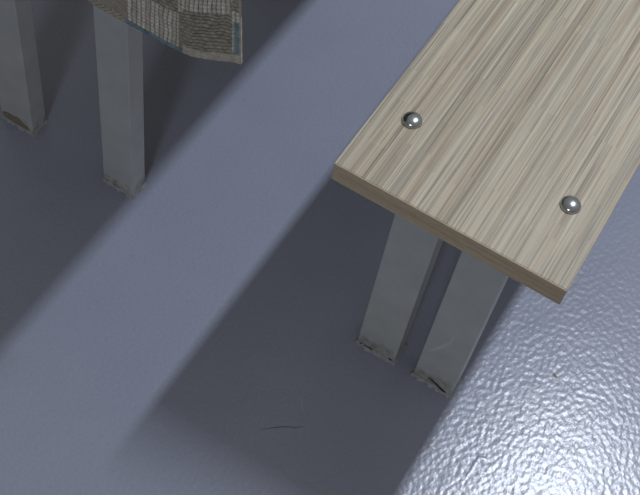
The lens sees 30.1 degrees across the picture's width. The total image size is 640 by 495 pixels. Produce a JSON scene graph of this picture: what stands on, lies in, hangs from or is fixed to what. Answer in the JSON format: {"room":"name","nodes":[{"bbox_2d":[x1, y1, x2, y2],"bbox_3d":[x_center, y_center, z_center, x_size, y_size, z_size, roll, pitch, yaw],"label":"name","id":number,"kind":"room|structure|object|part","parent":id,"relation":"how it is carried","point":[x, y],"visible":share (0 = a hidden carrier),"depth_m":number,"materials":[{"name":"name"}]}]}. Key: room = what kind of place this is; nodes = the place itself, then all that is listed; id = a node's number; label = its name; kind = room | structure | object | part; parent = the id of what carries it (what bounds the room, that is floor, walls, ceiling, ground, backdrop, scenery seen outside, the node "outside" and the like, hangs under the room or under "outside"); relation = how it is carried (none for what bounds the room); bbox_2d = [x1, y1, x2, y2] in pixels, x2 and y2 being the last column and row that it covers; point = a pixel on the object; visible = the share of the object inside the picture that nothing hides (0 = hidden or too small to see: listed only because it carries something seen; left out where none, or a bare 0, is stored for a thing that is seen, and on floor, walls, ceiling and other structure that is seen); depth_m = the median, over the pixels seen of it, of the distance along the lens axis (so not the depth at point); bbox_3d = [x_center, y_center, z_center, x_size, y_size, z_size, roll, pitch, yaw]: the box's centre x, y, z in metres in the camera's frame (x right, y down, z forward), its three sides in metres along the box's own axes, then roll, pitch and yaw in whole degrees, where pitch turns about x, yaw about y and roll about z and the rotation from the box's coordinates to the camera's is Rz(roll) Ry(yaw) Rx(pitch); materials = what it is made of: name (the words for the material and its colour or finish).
{"room":"locker room","nodes":[
{"label":"locker room","id":0,"kind":"room"},
{"bbox_2d":[0,0,639,494],"bbox_3d":[0.588,-0.196,2.071,6.000,0.001,6.000,30,58,11],"label":"floor","id":1,"kind":"structure","parent":0,"point":[196,333],"depth_m":1.80,"materials":[{"name":"grey"}]},
{"bbox_2d":[0,0,147,199],"bbox_3d":[-0.097,-0.697,1.883,0.734,0.700,1.200,30,58,11],"label":"table","id":2,"kind":"object","parent":1,"relation":"on","point":[119,45],"visible":1,"depth_m":1.75,"materials":[{"name":"metal"}]},
{"bbox_3d":[-0.443,-0.386,1.656,0.062,0.664,0.034,30,58,11],"label":"leg","id":3,"kind":"part","parent":2,"relation":"part of","materials":[{"name":"grey metal"}]},
{"bbox_3d":[-0.273,-0.282,1.612,0.056,0.664,0.034,30,58,11],"label":"leg","id":4,"kind":"part","parent":2,"relation":"part of","materials":[{"name":"grey metal"}]},
{"bbox_2d":[88,0,241,63],"bbox_3d":[-0.195,-0.432,1.387,0.427,0.196,0.277,30,58,11],"label":"knitted blanket","id":5,"kind":"object","parent":2,"relation":"on","point":[203,29],"visible":1,"depth_m":1.33,"materials":[{"name":"beige fabric"}]},
{"bbox_2d":[331,0,639,399],"bbox_3d":[0.518,-0.442,1.941,0.303,0.468,1.565,30,58,11],"label":"bench","id":6,"kind":"object","parent":1,"relation":"on","point":[510,140],"visible":1,"depth_m":1.45,"materials":[{"name":"laminate"}]},
{"bbox_3d":[0.115,0.032,1.607,0.063,0.423,0.034,30,58,11],"label":"leg","id":7,"kind":"part","parent":6,"relation":"part of","materials":[{"name":"grey metal"}]},
{"bbox_3d":[0.197,0.078,1.588,0.063,0.423,0.034,30,58,11],"label":"leg","id":8,"kind":"part","parent":6,"relation":"part of","materials":[{"name":"grey metal"}]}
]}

